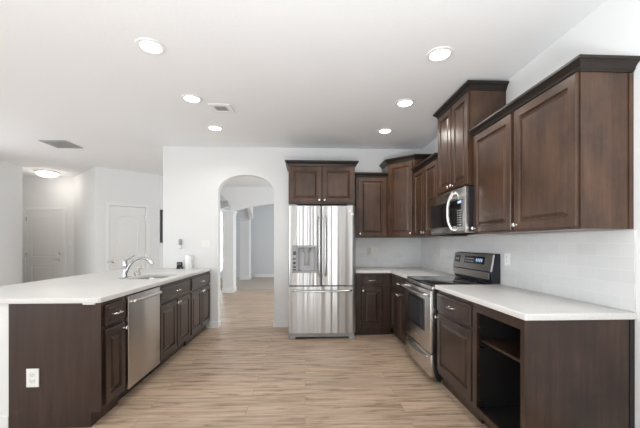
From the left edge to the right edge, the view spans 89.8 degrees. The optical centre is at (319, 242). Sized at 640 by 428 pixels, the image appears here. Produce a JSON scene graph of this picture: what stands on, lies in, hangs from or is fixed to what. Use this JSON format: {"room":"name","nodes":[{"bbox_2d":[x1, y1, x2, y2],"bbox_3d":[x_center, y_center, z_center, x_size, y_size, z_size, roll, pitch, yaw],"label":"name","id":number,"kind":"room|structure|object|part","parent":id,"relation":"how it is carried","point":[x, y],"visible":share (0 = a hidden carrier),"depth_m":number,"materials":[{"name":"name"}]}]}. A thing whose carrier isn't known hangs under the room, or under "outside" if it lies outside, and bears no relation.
{"room":"kitchen","nodes":[
{"label":"kitchen","id":0,"kind":"room"},
{"bbox_2d":[0,304,8,414],"bbox_3d":[-2.297,0.861,3.553,0.138,0.874,2.629,0,0,-3],"label":"wall","id":1,"kind":"structure","parent":0,"point":[4,308],"depth_m":2.24,"materials":[{"name":"white paint"}]},
{"bbox_2d":[0,415,8,427],"bbox_3d":[-2.304,1.250,3.546,0.153,0.095,2.644,0,0,-3],"label":"baseboard","id":2,"kind":"structure","parent":1,"relation":"attached to","point":[4,419],"depth_m":2.23,"materials":[{"name":"white wood"}]},
{"bbox_2d":[0,160,21,285],"bbox_3d":[-5.711,-0.085,5.432,0.130,2.765,1.378,0,0,-3],"label":"wall","id":3,"kind":"structure","parent":0,"point":[10,173],"depth_m":5.88,"materials":[{"name":"white paint"}]},
{"bbox_2d":[22,177,73,276],"bbox_3d":[-6.077,-0.085,7.188,1.240,2.765,0.120,0,0,-3],"label":"wall","id":4,"kind":"structure","parent":0,"point":[36,191],"depth_m":7.14,"materials":[{"name":"white paint"}]},
{"bbox_2d":[22,207,65,282],"bbox_3d":[-6.114,0.249,7.119,0.932,2.097,0.094,0,0,-3],"label":"door","id":5,"kind":"structure","parent":4,"relation":"in","point":[44,228],"depth_m":7.12,"materials":[{"name":"white wood"}]},
{"bbox_3d":[-6.114,0.248,7.127,0.570,1.620,0.007,0,0,-3],"label":"panel molding","id":6,"kind":"part","parent":5,"relation":"part of","materials":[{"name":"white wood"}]},
{"bbox_2d":[74,166,95,275],"bbox_3d":[-4.859,-0.085,6.690,1.554,2.765,0.100,0,0,40],"label":"wall","id":7,"kind":"structure","parent":0,"point":[85,182],"depth_m":6.58,"materials":[{"name":"white paint"}]},
{"bbox_2d":[96,166,158,272],"bbox_3d":[-3.924,-0.085,6.579,1.139,2.765,0.100,0,0,-44],"label":"wall","id":8,"kind":"structure","parent":0,"point":[112,185],"depth_m":6.51,"materials":[{"name":"white paint"}]},
{"bbox_2d":[105,202,148,270],"bbox_3d":[-3.895,0.249,6.521,0.782,2.097,0.094,0,0,-44],"label":"door","id":9,"kind":"structure","parent":8,"relation":"in","point":[126,228],"depth_m":6.49,"materials":[{"name":"white wood"}]},
{"bbox_3d":[-3.900,0.248,6.526,0.420,1.620,0.007,0,0,-44],"label":"panel molding","id":10,"kind":"part","parent":9,"relation":"part of","materials":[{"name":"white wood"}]},
{"bbox_2d":[159,175,162,267],"bbox_3d":[-3.473,-0.085,7.650,0.100,2.765,1.421,0,0,4],"label":"wall","id":11,"kind":"structure","parent":0,"point":[160,177],"depth_m":6.99,"materials":[{"name":"white paint"}]},
{"bbox_2d":[160,210,162,242],"bbox_3d":[-3.438,-0.362,7.225,0.029,0.720,0.500,0,0,4],"label":"framed picture","id":12,"kind":"object","parent":11,"relation":"attached to","point":[161,211],"visible":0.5,"depth_m":6.98,"materials":[{"name":"black plastic"}]},
{"bbox_2d":[220,201,248,218],"bbox_3d":[-3.377,-1.155,11.377,1.700,0.625,0.120,0,0,-3],"label":"wall","id":13,"kind":"structure","parent":0,"point":[223,204],"depth_m":11.32,"materials":[{"name":"white paint"}]},
{"bbox_2d":[220,204,273,276],"bbox_3d":[-1.888,-0.085,12.191,6.550,2.765,0.130,0,0,-3],"label":"wall","id":14,"kind":"structure","parent":0,"point":[262,223],"depth_m":12.11,"materials":[{"name":"white paint"}]},
{"bbox_2d":[220,214,221,270],"bbox_3d":[-3.997,-0.027,12.119,0.630,2.150,0.040,0,0,-3],"label":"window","id":15,"kind":"structure","parent":14,"relation":"in","point":[220,214],"depth_m":12.11,"materials":[{"name":"white glass"}]},
{"bbox_3d":[-3.997,-0.027,12.119,0.530,2.050,0.006,0,0,-3],"label":"glass","id":16,"kind":"part","parent":15,"relation":"part of","materials":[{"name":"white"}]},
{"bbox_2d":[255,274,273,276],"bbox_3d":[-0.561,1.235,12.180,3.800,0.114,0.014,0,0,-3],"label":"baseboard","id":17,"kind":"structure","parent":14,"relation":"attached to","point":[256,275],"depth_m":12.10,"materials":[{"name":"white wood"}]},
{"bbox_2d":[220,187,273,210],"bbox_3d":[-1.018,-0.085,8.527,5.150,2.765,0.130,0,0,-3],"label":"wall","id":18,"kind":"structure","parent":0,"point":[239,198],"depth_m":8.42,"materials":[{"name":"white paint"}]},
{"bbox_2d":[220,277,273,289],"bbox_3d":[-2.734,1.320,10.453,8.700,0.056,3.245,0,0,-3],"label":"carpet","id":19,"kind":"object","parent":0,"point":[255,283],"visible":0.14,"depth_m":10.22,"materials":[{"name":"beige carpet"}]},
{"bbox_2d":[239,219,251,279],"bbox_3d":[-2.652,0.229,11.405,0.374,2.138,0.374,0,0,-3],"label":"square column","id":20,"kind":"structure","parent":19,"relation":"on","point":[245,224],"depth_m":11.24,"materials":[{"name":"white paint"}]},
{"bbox_3d":[-2.652,1.230,11.405,0.354,0.123,0.354,0,0,-3],"label":"trim","id":21,"kind":"part","parent":20,"relation":"part of","materials":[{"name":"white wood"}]},
{"bbox_2d":[247,207,252,218],"bbox_3d":[-2.350,-1.155,9.943,0.100,0.625,2.819,0,0,-3],"label":"wall","id":22,"kind":"structure","parent":0,"point":[250,210],"depth_m":11.05,"materials":[{"name":"white paint"}]},
{"bbox_2d":[90,290,487,427],"bbox_3d":[-2.345,1.323,2.014,8.700,0.050,13.640,0,0,-3],"label":"floor","id":23,"kind":"structure","parent":0,"point":[246,371],"depth_m":2.96,"materials":[{"name":"brown wood"}]},
{"bbox_2d":[9,296,128,427],"bbox_3d":[-1.844,0.861,2.413,0.658,0.874,0.332,0,0,-3],"label":"base cabinet","id":24,"kind":"object","parent":23,"relation":"on","point":[77,350],"visible":1,"depth_m":2.25,"materials":[{"name":"brown wood"}]},
{"bbox_2d":[26,369,38,386],"bbox_3d":[-2.000,0.940,2.233,0.084,0.128,0.011,0,0,-3],"label":"wall outlet","id":25,"kind":"object","parent":24,"relation":"attached to","point":[32,375],"visible":1,"depth_m":2.23,"materials":[{"name":"white plastic"}]},
{"bbox_3d":[-1.562,0.903,2.450,0.020,0.540,0.252,0,0,-3],"label":"door","id":26,"kind":"part","parent":24,"relation":"part of","materials":[{"name":"brown wood"}]},
{"bbox_3d":[-1.562,0.530,2.450,0.020,0.155,0.252,0,0,-3],"label":"drawer","id":27,"kind":"part","parent":24,"relation":"part of","materials":[{"name":"brown wood"}]},
{"bbox_2d":[118,286,161,400],"bbox_3d":[-1.843,0.863,2.875,0.661,0.870,0.577,0,0,-3],"label":"dishwasher","id":28,"kind":"object","parent":23,"relation":"on","point":[142,337],"visible":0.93,"depth_m":2.81,"materials":[{"name":"silver metal"}]},
{"bbox_3d":[-1.541,0.480,2.886,0.056,0.034,0.508,0,0,-3],"label":"handle","id":29,"kind":"part","parent":28,"relation":"part of","materials":[{"name":"silver metal"}]},
{"bbox_2d":[141,277,190,373],"bbox_3d":[-1.898,0.861,3.603,0.657,0.874,0.870,0,0,-3],"label":"base cabinet","id":30,"kind":"object","parent":23,"relation":"on","point":[175,298],"visible":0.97,"depth_m":3.55,"materials":[{"name":"brown wood"}]},
{"bbox_3d":[-1.606,0.903,3.402,0.020,0.540,0.405,0,0,-3],"label":"door","id":31,"kind":"part","parent":30,"relation":"part of","materials":[{"name":"brown wood"}]},
{"bbox_3d":[-1.626,0.903,3.831,0.020,0.540,0.405,0,0,-3],"label":"door","id":32,"kind":"part","parent":30,"relation":"part of","materials":[{"name":"brown wood"}]},
{"bbox_2d":[184,271,209,345],"bbox_3d":[-1.938,0.861,4.462,0.657,0.874,0.842,0,0,-3],"label":"base cabinet","id":33,"kind":"object","parent":23,"relation":"on","point":[200,287],"visible":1,"depth_m":4.40,"materials":[{"name":"brown wood"}]},
{"bbox_2d":[0,268,210,304],"bbox_3d":[-2.232,0.408,3.541,1.266,0.048,2.657,0,0,-3],"label":"countertop","id":34,"kind":"structure","parent":33,"relation":"on","point":[99,287],"depth_m":2.83,"materials":[{"name":"white stone"}]},
{"bbox_2d":[118,255,153,278],"bbox_3d":[-2.018,0.257,3.567,0.328,0.254,0.250,0,0,-10],"label":"kitchen faucet","id":35,"kind":"object","parent":34,"relation":"on","point":[126,266],"visible":1,"depth_m":3.54,"materials":[{"name":"silver metal"}]},
{"bbox_2d":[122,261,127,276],"bbox_3d":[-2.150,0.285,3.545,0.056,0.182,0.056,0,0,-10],"label":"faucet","id":36,"kind":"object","parent":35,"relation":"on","point":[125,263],"depth_m":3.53,"materials":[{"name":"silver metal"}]},
{"bbox_3d":[-2.017,0.242,3.567,0.282,0.176,0.034,0,0,-10],"label":"spout","id":37,"kind":"part","parent":35,"relation":"part of","materials":[{"name":"silver metal"}]},
{"bbox_2d":[142,277,165,278],"bbox_3d":[-1.914,0.514,3.691,0.419,0.176,0.614,0,0,-3],"label":"sink","id":38,"kind":"object","parent":34,"relation":"in","point":[149,277],"visible":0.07,"depth_m":3.97,"materials":[{"name":"silver metal"}]},
{"bbox_2d":[176,262,183,268],"bbox_3d":[-2.090,0.335,4.787,0.090,0.098,0.064,0,0,-8],"label":"gadget","id":39,"kind":"object","parent":34,"relation":"on","point":[179,264],"visible":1,"depth_m":4.78,"materials":[{"name":"black plastic"}]},
{"bbox_2d":[185,255,192,268],"bbox_3d":[-1.958,0.282,4.800,0.106,0.202,0.106,0,0,-3],"label":"paper roll","id":40,"kind":"object","parent":34,"relation":"on","point":[188,258],"visible":1,"depth_m":4.76,"materials":[{"name":"white paper"}]},
{"bbox_3d":[-1.646,0.903,4.267,0.020,0.540,0.391,0,0,-3],"label":"door","id":41,"kind":"part","parent":33,"relation":"part of","materials":[{"name":"brown wood"}]},
{"bbox_3d":[-1.655,0.530,4.475,0.020,0.155,0.806,0,0,-3],"label":"drawer","id":42,"kind":"part","parent":33,"relation":"part of","materials":[{"name":"brown wood"}]},
{"bbox_3d":[-1.665,0.903,4.682,0.020,0.540,0.391,0,0,-3],"label":"door","id":43,"kind":"part","parent":33,"relation":"part of","materials":[{"name":"brown wood"}]},
{"bbox_2d":[222,210,236,292],"bbox_3d":[-2.390,0.229,8.474,0.319,2.138,0.374,0,0,-3],"label":"square column","id":44,"kind":"structure","parent":23,"relation":"on","point":[229,216],"depth_m":8.31,"materials":[{"name":"white paint"}]},
{"bbox_3d":[-2.390,1.230,8.474,0.299,0.123,0.354,0,0,-3],"label":"trim","id":45,"kind":"part","parent":44,"relation":"part of","materials":[{"name":"white wood"}]},
{"bbox_2d":[288,205,354,339],"bbox_3d":[0.017,0.391,4.599,0.906,1.815,0.732,0,0,-3],"label":"refrigerator","id":46,"kind":"object","parent":23,"relation":"on","point":[321,239],"visible":1,"depth_m":4.32,"materials":[{"name":"grey metal"}]},
{"bbox_3d":[-0.342,0.219,4.301,0.061,0.372,0.016,0,0,-3],"label":"control panel","id":47,"kind":"part","parent":46,"relation":"part of","materials":[{"name":"grey plastic"}]},
{"bbox_3d":[-0.200,0.035,4.338,0.450,1.069,0.074,0,0,-3],"label":"door","id":48,"kind":"part","parent":46,"relation":"part of","materials":[{"name":"silver metal"}]},
{"bbox_3d":[-0.009,0.043,4.273,0.025,0.815,0.075,0,0,-3],"label":"handle","id":49,"kind":"part","parent":46,"relation":"part of","materials":[{"name":"silver metal"}]},
{"bbox_3d":[0.028,0.899,4.348,0.906,0.627,0.076,0,0,-3],"label":"freezer drawer","id":50,"kind":"part","parent":46,"relation":"part of","materials":[{"name":"silver metal"}]},
{"bbox_3d":[0.032,0.639,4.275,0.814,0.032,0.083,0,0,-3],"label":"handle","id":51,"kind":"part","parent":46,"relation":"part of","materials":[{"name":"silver metal"}]},
{"bbox_3d":[0.071,0.043,4.277,0.025,0.815,0.075,0,0,-3],"label":"handle","id":52,"kind":"part","parent":46,"relation":"part of","materials":[{"name":"silver metal"}]},
{"bbox_3d":[0.256,0.035,4.359,0.450,1.069,0.074,0,0,-3],"label":"door","id":53,"kind":"part","parent":46,"relation":"part of","materials":[{"name":"silver metal"}]},
{"bbox_2d":[354,273,355,335],"bbox_3d":[0.484,0.861,4.746,0.020,0.874,0.498,0,0,-3],"label":"filler panel","id":54,"kind":"object","parent":23,"relation":"on","point":[355,273],"visible":0.21,"depth_m":4.50,"materials":[{"name":"brown wood"}]},
{"bbox_2d":[356,273,391,334],"bbox_3d":[0.748,0.861,4.720,0.497,0.874,0.575,0,0,-3],"label":"base cabinet","id":55,"kind":"object","parent":23,"relation":"on","point":[373,290],"visible":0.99,"depth_m":4.48,"materials":[{"name":"brown wood"}]},
{"bbox_3d":[0.722,0.523,4.477,0.298,0.150,0.020,0,0,-3],"label":"drawer","id":56,"kind":"part","parent":55,"relation":"part of","materials":[{"name":"brown wood"}]},
{"bbox_3d":[0.722,0.898,4.477,0.298,0.550,0.020,0,0,-3],"label":"door","id":57,"kind":"part","parent":55,"relation":"part of","materials":[{"name":"brown wood"}]},
{"bbox_2d":[391,274,407,345],"bbox_3d":[1.302,0.861,4.122,0.664,0.874,0.780,0,0,-3],"label":"base cabinet","id":58,"kind":"object","parent":23,"relation":"on","point":[397,291],"visible":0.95,"depth_m":4.12,"materials":[{"name":"brown wood"}]},
{"bbox_3d":[1.008,0.898,4.278,0.020,0.550,0.352,0,0,-3],"label":"door","id":59,"kind":"part","parent":58,"relation":"part of","materials":[{"name":"brown wood"}]},
{"bbox_3d":[1.017,0.523,4.096,0.020,0.150,0.717,0,0,-3],"label":"drawer","id":60,"kind":"part","parent":58,"relation":"part of","materials":[{"name":"brown wood"}]},
{"bbox_3d":[1.025,0.898,3.913,0.020,0.550,0.352,0,0,-3],"label":"door","id":61,"kind":"part","parent":58,"relation":"part of","materials":[{"name":"brown wood"}]},
{"bbox_2d":[355,267,458,278],"bbox_3d":[1.061,0.403,4.369,1.122,0.038,1.305,0,0,-3],"label":"countertop","id":62,"kind":"structure","parent":58,"relation":"on","point":[403,272],"depth_m":4.46,"materials":[{"name":"white stone"}]},
{"bbox_2d":[401,252,499,381],"bbox_3d":[1.293,0.701,3.343,0.732,1.195,0.760,0,0,-3],"label":"range","id":63,"kind":"object","parent":23,"relation":"on","point":[420,291],"visible":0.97,"depth_m":3.18,"materials":[{"name":"silver metal"}]},
{"bbox_3d":[0.964,0.486,3.328,0.073,0.032,0.727,0,0,-3],"label":"handle","id":64,"kind":"part","parent":63,"relation":"part of","materials":[{"name":"silver metal"}]},
{"bbox_3d":[0.996,0.698,3.344,0.002,0.250,0.400,0,0,-3],"label":"pane","id":65,"kind":"part","parent":63,"relation":"part of","materials":[{"name":"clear glass"}]},
{"bbox_3d":[0.988,1.085,3.329,0.039,0.036,0.588,0,0,-3],"label":"handle","id":66,"kind":"part","parent":63,"relation":"part of","materials":[{"name":"silver metal"}]},
{"bbox_3d":[1.026,0.736,3.331,0.053,0.580,0.748,0,0,-3],"label":"oven door","id":67,"kind":"part","parent":63,"relation":"part of","materials":[{"name":"silver metal"}]},
{"bbox_3d":[1.027,1.141,3.331,0.051,0.210,0.748,0,0,-3],"label":"storage drawer","id":68,"kind":"part","parent":63,"relation":"part of","materials":[{"name":"silver metal"}]},
{"bbox_3d":[1.035,0.421,3.331,0.038,0.037,0.760,0,0,-3],"label":"trim","id":69,"kind":"part","parent":63,"relation":"part of","materials":[{"name":"silver metal"}]},
{"bbox_2d":[407,276,488,285],"bbox_3d":[1.302,0.391,3.343,0.556,0.020,0.760,0,0,-3],"label":"cooktop","id":70,"kind":"object","parent":63,"relation":"in","point":[421,280],"depth_m":3.26,"materials":[{"name":"black glass"}]},
{"bbox_3d":[1.567,0.313,3.368,0.006,0.066,0.724,0,0,-3],"label":"panel","id":71,"kind":"part","parent":63,"relation":"part of","materials":[{"name":"silver metal"}]},
{"bbox_3d":[1.585,0.190,3.356,0.043,0.164,0.756,0,0,-3],"label":"control panel","id":72,"kind":"part","parent":63,"relation":"part of","materials":[{"name":"silver metal"}]},
{"bbox_2d":[434,290,484,423],"bbox_3d":[1.370,0.861,2.634,0.664,0.874,0.643,0,0,-3],"label":"base cabinet","id":73,"kind":"object","parent":23,"relation":"on","point":[454,317],"visible":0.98,"depth_m":2.56,"materials":[{"name":"brown wood"}]},
{"bbox_3d":[1.085,0.529,2.617,0.020,0.158,0.591,0,0,-3],"label":"drawer","id":74,"kind":"part","parent":73,"relation":"part of","materials":[{"name":"brown wood"}]},
{"bbox_3d":[1.085,0.892,2.617,0.020,0.512,0.591,0,0,-3],"label":"door","id":75,"kind":"part","parent":73,"relation":"part of","materials":[{"name":"brown wood"}]},
{"bbox_2d":[435,284,636,320],"bbox_3d":[1.399,0.403,2.357,0.632,0.038,1.214,0,0,-3],"label":"countertop","id":76,"kind":"structure","parent":73,"relation":"on","point":[527,305],"depth_m":2.00,"materials":[{"name":"white stone"}]},
{"bbox_2d":[473,302,634,427],"bbox_3d":[1.417,0.861,2.036,0.626,0.874,0.550,0,0,-3],"label":"base cabinet","id":77,"kind":"object","parent":23,"relation":"on","point":[545,373],"visible":0.96,"depth_m":1.77,"materials":[{"name":"brown wood"}]},
{"bbox_3d":[1.113,0.808,2.027,0.018,0.769,0.541,0,0,-3],"label":"frame","id":78,"kind":"part","parent":77,"relation":"part of","materials":[{"name":"brown wood"}]},
{"bbox_2d":[481,338,519,362],"bbox_3d":[1.431,0.689,2.042,0.557,0.018,0.497,0,0,-3],"label":"shelf","id":79,"kind":"object","parent":77,"relation":"attached to","point":[510,347],"depth_m":2.13,"materials":[{"name":"brown wood"}]},
{"bbox_3d":[1.414,0.861,1.767,0.596,0.874,0.005,0,0,-3],"label":"panel","id":80,"kind":"part","parent":77,"relation":"part of","materials":[{"name":"brown wood"}]},
{"bbox_2d":[163,146,420,327],"bbox_3d":[-0.333,-0.085,5.025,4.104,2.765,0.130,0,0,-3],"label":"wall","id":81,"kind":"structure","parent":0,"point":[194,178],"depth_m":4.90,"materials":[{"name":"white paint"}]},
{"bbox_2d":[179,239,182,247],"bbox_3d":[-2.111,0.013,4.855,0.065,0.140,0.045,0,0,-3],"label":"night light","id":82,"kind":"object","parent":81,"relation":"attached to","point":[180,240],"visible":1,"depth_m":4.84,"materials":[{"name":"white plastic"}]},
{"bbox_2d":[202,240,210,247],"bbox_3d":[-1.732,0.013,4.888,0.130,0.115,0.012,0,0,-3],"label":"light switch","id":83,"kind":"object","parent":81,"relation":"attached to","point":[205,243],"visible":1,"depth_m":4.89,"materials":[{"name":"white plastic"}]},
{"bbox_2d":[210,320,287,327],"bbox_3d":[-1.089,1.250,4.983,1.193,0.095,0.144,0,0,-3],"label":"baseboard","id":84,"kind":"structure","parent":81,"relation":"attached to","point":[275,323],"depth_m":4.93,"materials":[{"name":"white wood"}]},
{"bbox_2d":[285,160,358,205],"bbox_3d":[0.015,-0.832,4.672,1.012,0.589,0.602,0,0,-3],"label":"upper cabinet","id":85,"kind":"object","parent":81,"relation":"attached to","point":[311,182],"visible":1,"depth_m":4.41,"materials":[{"name":"brown wood"}]},
{"bbox_3d":[-0.199,-0.800,4.404,0.432,0.493,0.020,0,0,-3],"label":"door","id":86,"kind":"part","parent":85,"relation":"part of","materials":[{"name":"brown wood"}]},
{"bbox_3d":[0.015,-1.093,4.675,1.012,0.066,0.596,0,0,-3],"label":"crown molding","id":87,"kind":"part","parent":85,"relation":"part of","materials":[{"name":"black wood"}]},
{"bbox_3d":[0.252,-0.800,4.425,0.432,0.493,0.020,0,0,-3],"label":"door","id":88,"kind":"part","parent":85,"relation":"part of","materials":[{"name":"brown wood"}]},
{"bbox_2d":[354,172,387,237],"bbox_3d":[0.728,-0.548,4.815,0.503,0.940,0.382,0,0,-3],"label":"upper cabinet","id":89,"kind":"object","parent":81,"relation":"attached to","point":[370,204],"visible":0.92,"depth_m":4.66,"materials":[{"name":"brown wood"}]},
{"bbox_3d":[0.728,-0.985,4.794,0.501,0.066,0.328,0,0,-3],"label":"crown molding","id":90,"kind":"part","parent":89,"relation":"part of","materials":[{"name":"black wood"}]},
{"bbox_2d":[379,154,431,237],"bbox_3d":[1.275,-0.645,4.696,0.665,1.134,0.671,0,0,-3],"label":"upper cabinet","id":91,"kind":"object","parent":81,"relation":"attached to","point":[400,179],"visible":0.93,"depth_m":4.53,"materials":[{"name":"brown wood"}]},
{"bbox_3d":[1.137,-0.610,4.542,0.377,1.036,0.020,0,0,42],"label":"door","id":92,"kind":"part","parent":91,"relation":"part of","materials":[{"name":"brown wood"}]},
{"bbox_3d":[1.205,-1.179,4.619,0.945,0.066,0.280,0,0,42],"label":"crown molding","id":93,"kind":"part","parent":91,"relation":"part of","materials":[{"name":"black wood"}]},
{"bbox_2d":[0,0,606,200],"bbox_3d":[-2.477,-1.527,3.790,9.000,0.120,17.400,0,0,-3],"label":"ceiling","id":94,"kind":"structure","parent":0,"point":[291,73],"depth_m":2.73,"materials":[{"name":"white paint"}]},
{"bbox_2d":[34,170,59,177],"bbox_3d":[-5.631,-1.411,6.628,0.416,0.112,0.416,0,0,-3],"label":"flush ceiling light","id":95,"kind":"object","parent":94,"relation":"attached to","point":[44,173],"visible":1,"depth_m":6.53,"materials":[{"name":"white glass"}]},
{"bbox_2d":[38,140,82,148],"bbox_3d":[-3.838,-1.462,4.769,0.380,0.010,0.360,0,0,-3],"label":"ceiling vent","id":96,"kind":"object","parent":94,"relation":"in","point":[55,143],"visible":1,"depth_m":4.74,"materials":[{"name":"grey plastic"}]},
{"bbox_2d":[135,37,165,54],"bbox_3d":[-1.261,-1.462,2.394,0.208,0.010,0.208,0,0,-3],"label":"recessed light","id":97,"kind":"object","parent":94,"relation":"in","point":[148,45],"visible":1,"depth_m":2.38,"materials":[{"name":"white ceramic"}]},
{"bbox_2d":[181,94,202,103],"bbox_3d":[-1.302,-1.462,3.264,0.208,0.010,0.208,0,0,-3],"label":"recessed light","id":98,"kind":"object","parent":94,"relation":"in","point":[190,98],"visible":1,"depth_m":3.25,"materials":[{"name":"white"}]},
{"bbox_2d":[207,125,222,130],"bbox_3d":[-1.340,-1.462,4.103,0.208,0.010,0.208,0,0,-3],"label":"recessed light","id":99,"kind":"object","parent":94,"relation":"in","point":[210,127],"visible":1,"depth_m":4.09,"materials":[{"name":"white"}]},
{"bbox_2d":[208,103,233,112],"bbox_3d":[-1.072,-1.462,3.494,0.230,0.010,0.230,0,0,-3],"label":"ceiling vent","id":100,"kind":"object","parent":94,"relation":"in","point":[216,108],"visible":1,"depth_m":3.48,"materials":[{"name":"white metal"}]},
{"bbox_2d":[377,128,392,133],"bbox_3d":[0.853,-1.462,4.204,0.208,0.010,0.208,0,0,-3],"label":"recessed light","id":101,"kind":"object","parent":94,"relation":"in","point":[383,130],"visible":1,"depth_m":4.19,"materials":[{"name":"white"}]},
{"bbox_2d":[395,99,414,107],"bbox_3d":[0.891,-1.462,3.365,0.208,0.010,0.208,0,0,-3],"label":"recessed light","id":102,"kind":"object","parent":94,"relation":"in","point":[402,103],"visible":1,"depth_m":3.36,"materials":[{"name":"white"}]},
{"bbox_2d":[426,46,453,61],"bbox_3d":[0.931,-1.462,2.495,0.208,0.010,0.208,0,0,-3],"label":"recessed light","id":103,"kind":"object","parent":94,"relation":"in","point":[442,53],"visible":1,"depth_m":2.48,"materials":[{"name":"white"}]},
{"bbox_2d":[421,0,639,427],"bbox_3d":[1.876,-0.085,0.321,0.130,2.765,9.469,0,0,-3],"label":"wall","id":104,"kind":"structure","parent":0,"point":[613,28],"depth_m":1.93,"materials":[{"name":"white paint"}]},
{"bbox_2d":[411,153,466,236],"bbox_3d":[1.451,-0.545,4.008,0.376,0.935,0.809,0,0,-3],"label":"upper cabinet","id":105,"kind":"object","parent":104,"relation":"attached to","point":[425,172],"visible":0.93,"depth_m":3.96,"materials":[{"name":"brown wood"}]},
{"bbox_3d":[1.297,-0.519,4.199,0.020,0.854,0.376,0,0,-3],"label":"door","id":106,"kind":"part","parent":105,"relation":"part of","materials":[{"name":"brown wood"}]},
{"bbox_3d":[1.293,-0.980,4.000,0.048,0.066,0.805,0,0,-3],"label":"crown molding","id":107,"kind":"part","parent":105,"relation":"part of","materials":[{"name":"black wood"}]},
{"bbox_3d":[1.316,-0.519,3.802,0.020,0.854,0.378,0,0,-3],"label":"door","id":108,"kind":"part","parent":105,"relation":"part of","materials":[{"name":"brown wood"}]},
{"bbox_2d":[433,80,508,194],"bbox_3d":[1.481,-0.985,3.249,0.386,0.922,0.782,0,0,-3],"label":"upper cabinet","id":109,"kind":"object","parent":104,"relation":"attached to","point":[474,101],"visible":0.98,"depth_m":3.02,"materials":[{"name":"brown wood"}]},
{"bbox_3d":[1.325,-0.956,3.409,0.020,0.832,0.318,0,0,-3],"label":"door","id":110,"kind":"part","parent":109,"relation":"part of","materials":[{"name":"brown wood"}]},
{"bbox_2d":[430,186,473,234],"bbox_3d":[1.432,-0.298,3.269,0.480,0.417,0.800,0,0,-3],"label":"microwave","id":111,"kind":"object","parent":109,"relation":"attached to","point":[451,213],"visible":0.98,"depth_m":3.05,"materials":[{"name":"silver metal"}]},
{"bbox_3d":[1.293,-0.464,3.263,0.034,0.084,0.800,0,0,-3],"label":"vent panel","id":112,"kind":"part","parent":111,"relation":"part of","materials":[{"name":"silver metal"}]},
{"bbox_3d":[1.293,-0.263,3.263,0.034,0.314,0.800,0,0,-3],"label":"door","id":113,"kind":"part","parent":111,"relation":"part of","materials":[{"name":"black glass"}]},
{"bbox_3d":[1.245,-0.295,3.053,0.087,0.385,0.026,0,0,3],"label":"handle","id":114,"kind":"part","parent":111,"relation":"part of","materials":[{"name":"silver metal"}]},
{"bbox_3d":[1.340,-0.956,3.075,0.020,0.832,0.318,0,0,-3],"label":"door","id":115,"kind":"part","parent":109,"relation":"part of","materials":[{"name":"brown wood"}]},
{"bbox_3d":[1.483,-1.413,3.249,0.378,0.066,0.782,0,0,-3],"label":"crown molding","id":116,"kind":"part","parent":109,"relation":"part of","materials":[{"name":"black wood"}]},
{"bbox_2d":[355,230,635,311],"bbox_3d":[1.107,0.155,3.384,1.123,0.456,3.279,0,0,-3],"label":"tile backsplash","id":117,"kind":"structure","parent":104,"relation":"attached to","point":[595,267],"depth_m":2.41,"materials":[{"name":"white tile"}]},
{"bbox_2d":[367,248,371,254],"bbox_3d":[0.766,0.133,4.995,0.072,0.115,0.011,0,0,-3],"label":"wall outlet","id":118,"kind":"object","parent":117,"relation":"attached to","point":[369,250],"visible":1,"depth_m":4.99,"materials":[{"name":"grey plastic"}]},
{"bbox_2d":[504,253,509,265],"bbox_3d":[1.678,0.148,2.880,0.011,0.115,0.072,0,0,-3],"label":"wall outlet","id":119,"kind":"object","parent":117,"relation":"attached to","point":[506,255],"visible":1,"depth_m":2.87,"materials":[{"name":"white plastic"}]},
{"bbox_2d":[469,54,639,233],"bbox_3d":[1.539,-0.545,2.314,0.356,0.935,1.168,0,0,-3],"label":"upper cabinet","id":120,"kind":"object","parent":104,"relation":"attached to","point":[558,156],"visible":1,"depth_m":1.88,"materials":[{"name":"brown wood"}]},
{"bbox_3d":[1.391,-0.519,2.609,0.020,0.854,0.522,0,0,-3],"label":"door","id":121,"kind":"part","parent":120,"relation":"part of","materials":[{"name":"brown wood"}]},
{"bbox_3d":[1.416,-0.519,2.046,0.020,0.854,0.532,0,0,-3],"label":"door","id":122,"kind":"part","parent":120,"relation":"part of","materials":[{"name":"brown wood"}]},
{"bbox_3d":[1.541,-0.980,2.313,0.348,0.066,1.166,0,0,-3],"label":"crown molding","id":123,"kind":"part","parent":120,"relation":"part of","materials":[{"name":"black wood"}]}
]}

